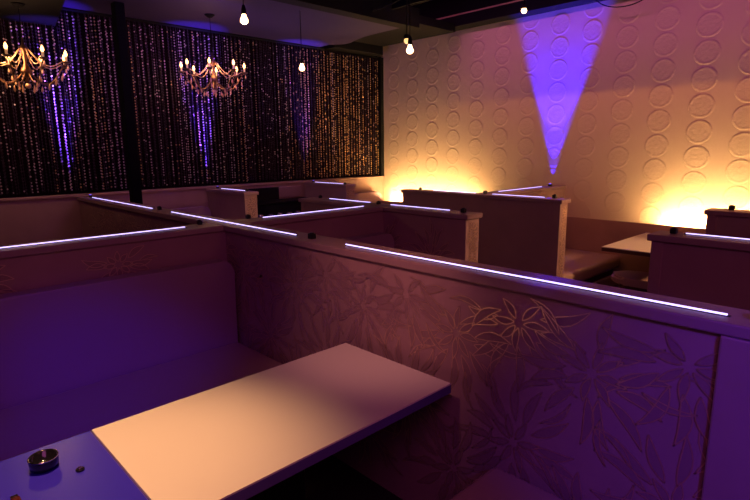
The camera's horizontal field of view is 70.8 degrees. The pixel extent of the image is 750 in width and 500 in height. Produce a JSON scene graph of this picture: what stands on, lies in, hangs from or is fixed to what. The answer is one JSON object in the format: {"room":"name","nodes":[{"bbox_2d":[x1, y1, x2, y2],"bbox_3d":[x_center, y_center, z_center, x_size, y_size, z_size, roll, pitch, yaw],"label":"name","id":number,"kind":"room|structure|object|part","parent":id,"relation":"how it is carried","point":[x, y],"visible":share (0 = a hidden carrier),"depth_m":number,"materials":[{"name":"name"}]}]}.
{"room":"entertainment venue","nodes":[
{"label":"entertainment venue","id":0,"kind":"room"},
{"bbox_2d":[111,1,142,203],"bbox_3d":[-2.456,-0.898,5.342,0.095,2.998,0.100,-11,15,-43],"label":"column","id":1,"kind":"structure","parent":0,"point":[117,8],"depth_m":5.20,"materials":[{"name":"black paint"}]},
{"bbox_2d":[0,10,375,197],"bbox_3d":[-3.314,-1.278,5.505,9.100,3.700,0.280,-11,15,-43],"label":"wall","id":2,"kind":"structure","parent":0,"point":[83,30],"depth_m":6.16,"materials":[{"name":"black"}]},
{"bbox_2d":[0,0,64,25],"bbox_3d":[-4.412,-1.916,3.246,4.620,0.169,1.420,-11,15,-43],"label":"ceiling","id":3,"kind":"structure","parent":2,"relation":"attached to","point":[43,12],"depth_m":4.69,"materials":[{"name":"black paint"}]},
{"bbox_2d":[0,177,383,245],"bbox_3d":[-3.160,0.005,5.604,9.100,1.140,0.124,-11,15,-43],"label":"wall","id":4,"kind":"structure","parent":2,"relation":"attached to","point":[23,221],"depth_m":5.42,"materials":[{"name":"paper"}]},
{"bbox_2d":[0,176,383,201],"bbox_3d":[-3.157,-0.565,5.484,9.100,0.025,0.130,-11,15,-43],"label":"trim","id":5,"kind":"structure","parent":2,"relation":"attached to","point":[365,177],"depth_m":6.18,"materials":[{"name":"wood"}]},
{"bbox_2d":[62,7,379,57],"bbox_3d":[-1.524,-2.690,6.705,4.440,0.014,0.080,-11,15,-43],"label":"rail","id":6,"kind":"object","parent":2,"relation":"attached to","point":[63,8],"visible":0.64,"depth_m":6.12,"materials":[{"name":"black metal"}]},
{"bbox_2d":[0,12,378,194],"bbox_3d":[-2.548,-1.595,5.896,7.246,1.792,0.058,-11,15,-43],"label":"curtain","id":7,"kind":"object","parent":6,"relation":"hanging from","point":[10,26],"visible":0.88,"depth_m":6.21,"materials":[{"name":"silver metal"}]},
{"bbox_2d":[63,0,397,46],"bbox_3d":[-3.083,-2.240,4.248,7.985,0.060,1.770,-11,15,-43],"label":"ceiling","id":8,"kind":"structure","parent":2,"relation":"attached to","point":[267,19],"depth_m":5.72,"materials":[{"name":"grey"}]},
{"bbox_2d":[279,186,300,197],"bbox_3d":[-1.180,-0.810,7.312,0.380,0.145,0.013,-11,15,-43],"label":"framed panel","id":9,"kind":"object","parent":2,"relation":"attached to","point":[289,191],"visible":1,"depth_m":7.30,"materials":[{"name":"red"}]},
{"bbox_2d":[322,41,382,56],"bbox_3d":[-0.365,-3.004,7.739,0.940,0.215,0.420,-11,15,-43],"label":"trim","id":10,"kind":"structure","parent":2,"relation":"attached to","point":[353,48],"depth_m":7.64,"materials":[{"name":"black paint"}]},
{"bbox_2d":[272,0,418,29],"bbox_3d":[-2.397,-2.175,3.527,7.970,0.210,0.160,-11,15,-43],"label":"trim","id":11,"kind":"structure","parent":0,"point":[357,9],"depth_m":5.66,"materials":[{"name":"black paint"}]},
{"bbox_2d":[305,455,402,499],"bbox_3d":[0.333,1.231,2.320,9.300,0.100,10.500,-11,15,-43],"label":"floor","id":12,"kind":"structure","parent":0,"point":[330,478],"depth_m":2.56,"materials":[{"name":"black carpet"}]},
{"bbox_2d":[0,259,281,460],"bbox_3d":[-1.248,0.658,2.633,1.535,0.940,0.690,-11,15,-43],"label":"seat","id":13,"kind":"object","parent":12,"relation":"on","point":[76,358],"visible":0.66,"depth_m":2.71,"materials":[{"name":"brown"}]},
{"bbox_3d":[-1.452,0.480,2.811,1.535,0.655,0.110,-11,15,-43],"label":"backrest","id":14,"kind":"part","parent":13,"relation":"part of","materials":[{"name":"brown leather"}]},
{"bbox_2d":[0,342,281,460],"bbox_3d":[-1.209,0.778,2.616,1.535,0.140,0.580,-11,15,-43],"label":"seat cushion","id":15,"kind":"object","parent":13,"relation":"on","point":[31,422],"depth_m":2.60,"materials":[{"name":"red leather"}]},
{"bbox_2d":[0,205,383,293],"bbox_3d":[-1.053,0.405,3.409,2.984,1.140,0.196,-11,15,-43],"label":"wall","id":16,"kind":"structure","parent":12,"relation":"on","point":[22,268],"depth_m":2.96,"materials":[{"name":"paint"}]},
{"bbox_2d":[0,227,186,248],"bbox_3d":[-1.626,-0.049,2.763,1.325,0.006,0.014,-11,15,-43],"label":"led light bar","id":17,"kind":"object","parent":16,"relation":"on","point":[176,227],"visible":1,"depth_m":2.84,"materials":[{"name":"grey plastic"}]},
{"bbox_2d":[263,206,364,217],"bbox_3d":[-0.431,-0.289,3.945,0.960,0.006,0.014,-11,15,-43],"label":"led light bar","id":18,"kind":"object","parent":16,"relation":"on","point":[357,206],"visible":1,"depth_m":3.91,"materials":[{"name":"grey plastic"}]},
{"bbox_3d":[-0.435,0.303,3.999,1.263,1.105,0.160,-11,15,-43],"label":"panel","id":19,"kind":"part","parent":16,"relation":"part of","materials":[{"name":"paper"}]},
{"bbox_2d":[173,206,210,215],"bbox_3d":[-2.233,0.046,5.868,1.180,0.940,0.690,-11,15,-43],"label":"seat","id":20,"kind":"object","parent":12,"relation":"on","point":[202,210],"visible":0.15,"depth_m":6.24,"materials":[{"name":"brown leather"}]},
{"bbox_2d":[0,343,450,499],"bbox_3d":[-0.435,0.917,1.847,1.440,0.710,0.624,-11,15,-43],"label":"table","id":21,"kind":"object","parent":12,"relation":"on","point":[256,436],"depth_m":1.71,"materials":[{"name":"beige laminate"}]},
{"bbox_2d":[10,494,20,499],"bbox_3d":[-0.934,0.657,1.374,0.022,0.013,0.062,-11,15,-43],"label":"lighter","id":22,"kind":"object","parent":21,"relation":"on","point":[14,497],"visible":1,"depth_m":1.38,"materials":[{"name":"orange plastic"}]},
{"bbox_2d":[27,449,58,473],"bbox_3d":[-0.962,0.614,1.531,0.079,0.038,0.079,-11,15,-43],"label":"ashtray","id":23,"kind":"object","parent":21,"relation":"on","point":[42,461],"visible":1,"depth_m":1.53,"materials":[{"name":"black"}]},
{"bbox_3d":[-0.849,0.629,1.518,0.024,0.011,0.024,-11,15,-43],"label":"call button","id":24,"kind":"part","parent":21,"relation":"part of","materials":[{"name":"black plastic"}]},
{"bbox_2d":[238,187,307,216],"bbox_3d":[-1.340,-0.263,6.991,1.260,1.105,0.344,-11,15,-43],"label":"base cabinet","id":25,"kind":"object","parent":12,"relation":"on","point":[268,201],"visible":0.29,"depth_m":6.92,"materials":[{"name":"black wood"}]},
{"bbox_3d":[-1.527,-0.110,6.614,0.405,0.850,0.018,-11,15,-43],"label":"door","id":26,"kind":"part","parent":25,"relation":"part of","materials":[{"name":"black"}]},
{"bbox_3d":[-1.231,-0.167,6.895,0.405,0.850,0.018,-11,15,-43],"label":"door","id":27,"kind":"part","parent":25,"relation":"part of","materials":[{"name":"black wood"}]},
{"bbox_3d":[-0.935,-0.224,7.176,0.405,0.850,0.018,-11,15,-43],"label":"door","id":28,"kind":"part","parent":25,"relation":"part of","materials":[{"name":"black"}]},
{"bbox_2d":[304,182,355,200],"bbox_3d":[-0.616,-0.347,7.296,0.186,1.140,0.899,-11,15,-43],"label":"wall","id":29,"kind":"structure","parent":12,"relation":"on","point":[312,189],"depth_m":7.07,"materials":[{"name":"paint"}]},
{"bbox_3d":[-0.643,-0.335,7.327,0.150,1.105,0.819,-11,15,-43],"label":"panel","id":30,"kind":"part","parent":29,"relation":"part of","materials":[{"name":"wood"}]},
{"bbox_3d":[-0.337,-0.278,7.016,0.158,1.105,0.064,-11,15,-43],"label":"post","id":31,"kind":"part","parent":29,"relation":"part of","materials":[{"name":"wood"}]},
{"bbox_2d":[341,232,393,247],"bbox_3d":[-0.113,0.438,3.714,1.220,0.940,0.695,-11,15,-43],"label":"seat","id":32,"kind":"object","parent":12,"relation":"on","point":[379,238],"visible":0.16,"depth_m":4.09,"materials":[{"name":"brown"}]},
{"bbox_2d":[355,191,381,202],"bbox_3d":[-0.150,-0.356,7.845,1.180,0.940,0.690,-11,15,-43],"label":"seat","id":33,"kind":"object","parent":12,"relation":"on","point":[371,196],"visible":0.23,"depth_m":8.16,"materials":[{"name":"brown"}]},
{"bbox_2d":[77,196,749,499],"bbox_3d":[-0.492,0.465,3.063,0.176,1.140,7.295,-11,15,-43],"label":"wall","id":34,"kind":"structure","parent":12,"relation":"on","point":[570,393],"depth_m":1.92,"materials":[{"name":"wood"}]},
{"bbox_2d":[92,197,152,208],"bbox_3d":[-2.330,-0.433,4.801,0.014,0.006,1.540,-11,15,-43],"label":"led light bar","id":35,"kind":"object","parent":34,"relation":"on","point":[92,197],"visible":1,"depth_m":4.70,"materials":[{"name":"grey plastic"}]},
{"bbox_2d":[170,212,297,235],"bbox_3d":[-0.987,-0.185,3.437,0.014,0.006,1.620,-11,15,-43],"label":"led light bar","id":36,"kind":"object","parent":34,"relation":"on","point":[170,212],"visible":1,"depth_m":3.28,"materials":[{"name":"grey plastic"}]},
{"bbox_2d":[308,232,315,238],"bbox_3d":[-0.330,-0.076,2.760,0.032,0.034,0.032,-11,15,-43],"label":"uplight","id":37,"kind":"object","parent":34,"relation":"on","point":[311,235],"visible":1,"depth_m":2.75,"materials":[{"name":"black plastic"}]},
{"bbox_2d":[345,244,731,316],"bbox_3d":[0.411,0.075,2.005,0.014,0.006,1.607,-11,15,-43],"label":"led light bar","id":38,"kind":"object","parent":34,"relation":"on","point":[415,257],"visible":1,"depth_m":1.77,"materials":[{"name":"grey plastic"}]},
{"bbox_2d":[206,188,749,309],"bbox_3d":[0.449,0.258,4.091,0.234,1.140,7.067,-11,15,-43],"label":"wall","id":39,"kind":"structure","parent":12,"relation":"on","point":[706,269],"depth_m":2.82,"materials":[{"name":"wood"}]},
{"bbox_3d":[-1.707,-0.130,6.318,0.150,1.105,0.819,-11,15,-43],"label":"panel","id":40,"kind":"part","parent":39,"relation":"part of","materials":[{"name":"wood"}]},
{"bbox_3d":[-1.400,-0.073,6.006,0.158,1.105,0.064,-11,15,-43],"label":"post","id":41,"kind":"part","parent":39,"relation":"part of","materials":[{"name":"wood"}]},
{"bbox_2d":[238,187,278,200],"bbox_3d":[-1.610,-0.716,6.874,0.840,0.165,0.017,-11,15,-43],"label":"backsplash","id":42,"kind":"structure","parent":39,"relation":"attached to","point":[270,193],"depth_m":7.03,"materials":[{"name":"black"}]},
{"bbox_3d":[-0.630,0.074,5.197,0.158,1.105,0.064,-11,15,-43],"label":"post","id":43,"kind":"part","parent":39,"relation":"part of","materials":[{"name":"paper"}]},
{"bbox_2d":[329,198,370,202],"bbox_3d":[-0.234,-0.448,4.761,0.014,0.006,0.570,-11,15,-43],"label":"led light bar","id":44,"kind":"object","parent":39,"relation":"on","point":[329,198],"visible":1,"depth_m":4.74,"materials":[{"name":"grey plastic"}]},
{"bbox_2d":[390,204,450,210],"bbox_3d":[0.343,-0.336,4.146,0.014,0.006,0.630,-11,15,-43],"label":"led light bar","id":45,"kind":"object","parent":39,"relation":"on","point":[390,204],"visible":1,"depth_m":4.12,"materials":[{"name":"grey plastic"}]},
{"bbox_3d":[0.680,0.317,3.865,0.158,1.105,0.064,-11,15,-43],"label":"post","id":46,"kind":"part","parent":39,"relation":"part of","materials":[{"name":"wood"}]},
{"bbox_3d":[1.550,0.485,2.939,0.158,1.105,0.064,-11,15,-43],"label":"post","id":47,"kind":"part","parent":39,"relation":"part of","materials":[{"name":"wood"}]},
{"bbox_2d":[670,227,677,233],"bbox_3d":[1.591,-0.105,2.806,0.032,0.034,0.032,-11,15,-43],"label":"uplight","id":48,"kind":"object","parent":39,"relation":"on","point":[674,230],"visible":1,"depth_m":2.80,"materials":[{"name":"black plastic"}]},
{"bbox_2d":[684,233,749,239],"bbox_3d":[2.226,0.021,2.191,0.014,0.006,1.695,-11,15,-43],"label":"led light bar","id":49,"kind":"object","parent":39,"relation":"on","point":[684,233],"visible":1,"depth_m":2.68,"materials":[{"name":"grey plastic"}]},
{"bbox_2d":[449,467,562,499],"bbox_3d":[0.307,1.161,1.292,1.280,0.425,0.900,-11,15,-43],"label":"seat","id":50,"kind":"object","parent":12,"relation":"on","point":[495,484],"visible":1,"depth_m":1.84,"materials":[{"name":"brown"}]},
{"bbox_2d":[482,185,565,197],"bbox_3d":[1.681,-0.123,6.004,1.563,1.140,0.196,-11,15,-43],"label":"wall","id":51,"kind":"structure","parent":12,"relation":"on","point":[544,191],"depth_m":5.98,"materials":[{"name":"wood"}]},
{"bbox_2d":[498,186,541,191],"bbox_3d":[1.626,-0.679,5.864,0.920,0.006,0.014,-11,15,-43],"label":"led light bar","id":52,"kind":"object","parent":51,"relation":"on","point":[540,186],"visible":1,"depth_m":5.81,"materials":[{"name":"grey plastic"}]},
{"bbox_3d":[1.681,-0.105,6.007,1.563,1.105,0.160,-11,15,-43],"label":"panel","id":53,"kind":"part","parent":51,"relation":"part of","materials":[{"name":"wood"}]},
{"bbox_2d":[401,189,749,277],"bbox_3d":[2.122,0.194,4.338,0.192,1.138,5.106,-11,15,-43],"label":"wall","id":54,"kind":"structure","parent":12,"relation":"on","point":[522,233],"depth_m":4.96,"materials":[{"name":"wood"}]},
{"bbox_3d":[0.389,-0.114,6.123,0.138,1.105,0.064,-11,15,-43],"label":"post","id":55,"kind":"part","parent":54,"relation":"part of","materials":[{"name":"wood"}]},
{"bbox_2d":[432,190,472,192],"bbox_3d":[0.837,-0.619,5.593,0.014,0.006,0.580,-11,15,-43],"label":"led light bar","id":56,"kind":"object","parent":54,"relation":"on","point":[432,190],"visible":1,"depth_m":5.60,"materials":[{"name":"grey plastic"}]},
{"bbox_2d":[493,194,545,197],"bbox_3d":[1.366,-0.521,5.056,0.014,0.006,0.580,-11,15,-43],"label":"led light bar","id":57,"kind":"object","parent":54,"relation":"on","point":[493,194],"visible":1,"depth_m":5.05,"materials":[{"name":"grey plastic"}]},
{"bbox_3d":[1.671,0.123,4.820,0.138,1.105,0.064,-11,15,-43],"label":"post","id":58,"kind":"part","parent":54,"relation":"part of","materials":[{"name":"wood"}]},
{"bbox_3d":[2.489,0.279,3.961,0.158,1.105,0.064,-11,15,-43],"label":"post","id":59,"kind":"part","parent":54,"relation":"part of","materials":[{"name":"wood"}]},
{"bbox_2d":[728,205,734,210],"bbox_3d":[2.554,-0.303,3.775,0.036,0.038,0.036,-11,15,-43],"label":"uplight","id":60,"kind":"object","parent":54,"relation":"on","point":[731,207],"visible":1,"depth_m":3.76,"materials":[{"name":"black plastic"}]},
{"bbox_3d":[3.176,0.406,3.264,0.150,1.105,1.910,-11,15,-43],"label":"panel","id":61,"kind":"part","parent":54,"relation":"part of","materials":[{"name":"paper"}]},
{"bbox_2d":[563,248,619,285],"bbox_3d":[1.956,0.052,5.610,1.325,0.940,0.795,-11,15,-43],"label":"seat","id":62,"kind":"object","parent":12,"relation":"on","point":[586,266],"visible":0.27,"depth_m":5.53,"materials":[{"name":"brown leather"}]},
{"bbox_3d":[2.215,0.404,5.409,1.305,0.120,0.040,-11,15,-43],"label":"plinth rail","id":63,"kind":"part","parent":62,"relation":"part of","materials":[{"name":"red leather"}]},
{"bbox_2d":[601,233,650,256],"bbox_3d":[2.706,0.278,5.027,1.105,0.700,0.670,-11,15,-43],"label":"table","id":64,"kind":"object","parent":12,"relation":"on","point":[639,245],"visible":0.09,"depth_m":4.81,"materials":[{"name":"beige laminate"}]},
{"bbox_2d":[611,270,648,291],"bbox_3d":[2.482,0.456,4.833,0.370,0.430,0.620,-11,15,-43],"label":"stool","id":65,"kind":"object","parent":12,"relation":"on","point":[632,280],"visible":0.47,"depth_m":4.79,"materials":[{"name":"red leather"}]},
{"bbox_2d":[354,15,454,46],"bbox_3d":[0.266,-2.948,7.111,0.905,0.100,1.340,-11,15,-43],"label":"trim","id":66,"kind":"structure","parent":0,"point":[428,27],"depth_m":7.01,"materials":[{"name":"black paint"}]},
{"bbox_2d":[392,0,430,8],"bbox_3d":[3.151,-2.309,2.965,0.330,0.350,8.200,-11,15,-43],"label":"trim","id":67,"kind":"structure","parent":0,"point":[401,3],"depth_m":5.68,"materials":[{"name":"black paint"}]},
{"bbox_2d":[379,0,749,228],"bbox_3d":[3.562,-1.262,5.045,0.152,3.700,10.500,-11,15,-43],"label":"wall","id":68,"kind":"structure","parent":0,"point":[641,110],"depth_m":6.02,"materials":[{"name":"beige paint"}]},
{"bbox_2d":[375,57,383,175],"bbox_3d":[0.071,-2.099,8.397,0.065,1.820,0.130,-11,15,-43],"label":"trim","id":69,"kind":"structure","parent":68,"relation":"attached to","point":[380,112],"depth_m":8.36,"materials":[{"name":"black paint"}]},
{"bbox_2d":[382,200,402,204],"bbox_3d":[1.103,-0.243,7.586,0.204,0.790,2.900,-11,15,-43],"label":"trim","id":70,"kind":"structure","parent":68,"relation":"attached to","point":[383,201],"depth_m":8.22,"materials":[{"name":"wood"}]},
{"bbox_2d":[438,0,522,19],"bbox_3d":[2.872,-2.735,5.053,0.024,0.024,7.850,-11,15,-43],"label":"conduit pipe","id":71,"kind":"object","parent":68,"relation":"attached to","point":[515,0],"visible":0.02,"depth_m":6.61,"materials":[{"name":"brown"}]},
{"bbox_2d":[391,0,604,30],"bbox_3d":[3.509,-2.769,4.521,0.226,0.540,10.220,-11,15,-43],"label":"ceiling","id":72,"kind":"structure","parent":68,"relation":"attached to","point":[435,9],"depth_m":6.61,"materials":[{"name":"black paint"}]},
{"bbox_2d":[565,217,705,287],"bbox_3d":[4.632,0.410,4.001,0.204,0.790,6.905,-11,15,-43],"label":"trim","id":73,"kind":"structure","parent":68,"relation":"attached to","point":[584,234],"depth_m":5.86,"materials":[{"name":"wood"}]},
{"bbox_3d":[0.274,-2.484,1.516,9.350,0.100,10.600,-11,15,-43],"label":"ceiling","id":74,"kind":"structure","parent":0,"visible":0},
{"bbox_2d":[0,2,70,92],"bbox_3d":[-3.006,-1.721,4.511,0.672,0.719,0.673,-8,13,-32],"label":"chandelier","id":75,"kind":"object","parent":74,"relation":"hanging from","point":[26,71],"visible":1,"depth_m":4.51,"materials":[{"name":"gold metal"}]},
{"bbox_3d":[-2.971,-1.489,4.378,0.009,0.183,0.302,-3,11,-10],"label":"arm","id":76,"kind":"part","parent":75,"relation":"part of","materials":[{"name":"gold metal"}]},
{"bbox_3d":[-2.857,-1.504,4.450,0.302,0.183,0.009,7,13,34],"label":"arm","id":77,"kind":"part","parent":75,"relation":"part of","materials":[{"name":"gold metal"}]},
{"bbox_3d":[-2.829,-1.530,4.580,0.302,0.183,0.009,-3,11,-10],"label":"arm","id":78,"kind":"part","parent":75,"relation":"part of","materials":[{"name":"gold metal"}]},
{"bbox_2d":[178,13,247,96],"bbox_3d":[-1.733,-2.061,5.616,0.672,0.834,0.673,-8,13,-32],"label":"chandelier","id":79,"kind":"object","parent":74,"relation":"hanging from","point":[213,79],"visible":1,"depth_m":5.62,"materials":[{"name":"gold metal"}]},
{"bbox_3d":[-1.831,-1.777,5.522,0.009,0.183,0.302,7,13,34],"label":"arm","id":80,"kind":"part","parent":79,"relation":"part of","materials":[{"name":"gold metal"}]},
{"bbox_3d":[-1.584,-1.788,5.566,0.302,0.183,0.009,7,13,34],"label":"arm","id":81,"kind":"part","parent":79,"relation":"part of","materials":[{"name":"gold metal"}]},
{"bbox_3d":[-1.556,-1.813,5.697,0.302,0.183,0.009,-3,11,-10],"label":"arm","id":82,"kind":"part","parent":79,"relation":"part of","materials":[{"name":"gold metal"}]},
{"bbox_2d":[240,0,247,24],"bbox_3d":[-0.785,-2.014,3.014,0.047,1.365,0.047,-11,15,-43],"label":"pendant bulb","id":83,"kind":"object","parent":74,"relation":"hanging from","point":[243,20],"visible":1,"depth_m":3.12,"materials":[{"name":"white glass"}]},
{"bbox_2d":[241,5,245,13],"bbox_3d":[-0.779,-1.427,3.127,0.031,0.055,0.030,-11,15,-43],"label":"socket","id":84,"kind":"object","parent":83,"relation":"attached to","point":[243,10],"depth_m":3.12,"materials":[{"name":"black paint"}]},
{"bbox_3d":[-0.778,-1.374,3.137,0.047,0.061,0.047,-11,15,-43],"label":"bulb","id":85,"kind":"part","parent":83,"relation":"part of","materials":[{"name":"beige glass"}]},
{"bbox_2d":[299,14,304,70],"bbox_3d":[-0.767,-2.168,5.472,0.060,0.593,0.060,-11,15,-43],"label":"pendant bulb","id":86,"kind":"object","parent":74,"relation":"hanging from","point":[301,68],"visible":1,"depth_m":5.50,"materials":[{"name":"white glass"}]},
{"bbox_3d":[-0.768,-2.233,5.460,0.007,0.460,0.008,-11,15,-43],"label":"cord","id":87,"kind":"part","parent":86,"relation":"part of","materials":[{"name":"black paint"}]},
{"bbox_3d":[-0.765,-1.915,5.521,0.060,0.078,0.060,-11,15,-43],"label":"bulb","id":88,"kind":"part","parent":86,"relation":"part of","materials":[{"name":"beige glass"}]},
{"bbox_2d":[404,0,408,43],"bbox_3d":[0.330,-2.675,5.470,0.068,1.018,0.066,-11,15,-43],"label":"light","id":89,"kind":"object","parent":74,"relation":"hanging from","point":[406,36],"visible":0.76,"depth_m":5.53,"materials":[{"name":"white glass"}]},
{"bbox_3d":[0.330,-2.714,5.462,0.010,0.938,0.012,-11,15,-43],"label":"stem","id":90,"kind":"part","parent":89,"relation":"part of","materials":[{"name":"black paint"}]},
{"bbox_2d":[406,24,412,53],"bbox_3d":[0.233,-2.070,3.499,0.049,1.461,0.049,-11,15,-43],"label":"pendant bulb","id":91,"kind":"object","parent":74,"relation":"hanging from","point":[409,50],"visible":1,"depth_m":3.61,"materials":[{"name":"white glass"}]},
{"bbox_3d":[0.240,-1.383,3.631,0.049,0.064,0.049,-11,15,-43],"label":"bulb","id":92,"kind":"part","parent":91,"relation":"part of","materials":[{"name":"beige glass"}]},
{"bbox_2d":[408,36,411,44],"bbox_3d":[0.240,-1.439,3.620,0.033,0.057,0.032,-11,15,-43],"label":"socket","id":93,"kind":"object","parent":91,"relation":"attached to","point":[409,39],"depth_m":3.61,"materials":[{"name":"black paint"}]},
{"bbox_2d":[521,0,526,13],"bbox_3d":[1.622,-2.909,5.694,0.068,0.670,0.066,-11,15,-43],"label":"light","id":94,"kind":"object","parent":74,"relation":"hanging from","point":[523,6],"visible":1,"depth_m":5.73,"materials":[{"name":"white glass"}]},
{"bbox_2d":[595,0,641,7],"bbox_3d":[2.579,-2.585,5.409,0.728,0.166,0.029,10,15,43],"label":"cable","id":95,"kind":"object","parent":74,"relation":"hanging from","point":[595,0],"visible":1,"depth_m":5.48,"materials":[{"name":"black paint"}]}
]}

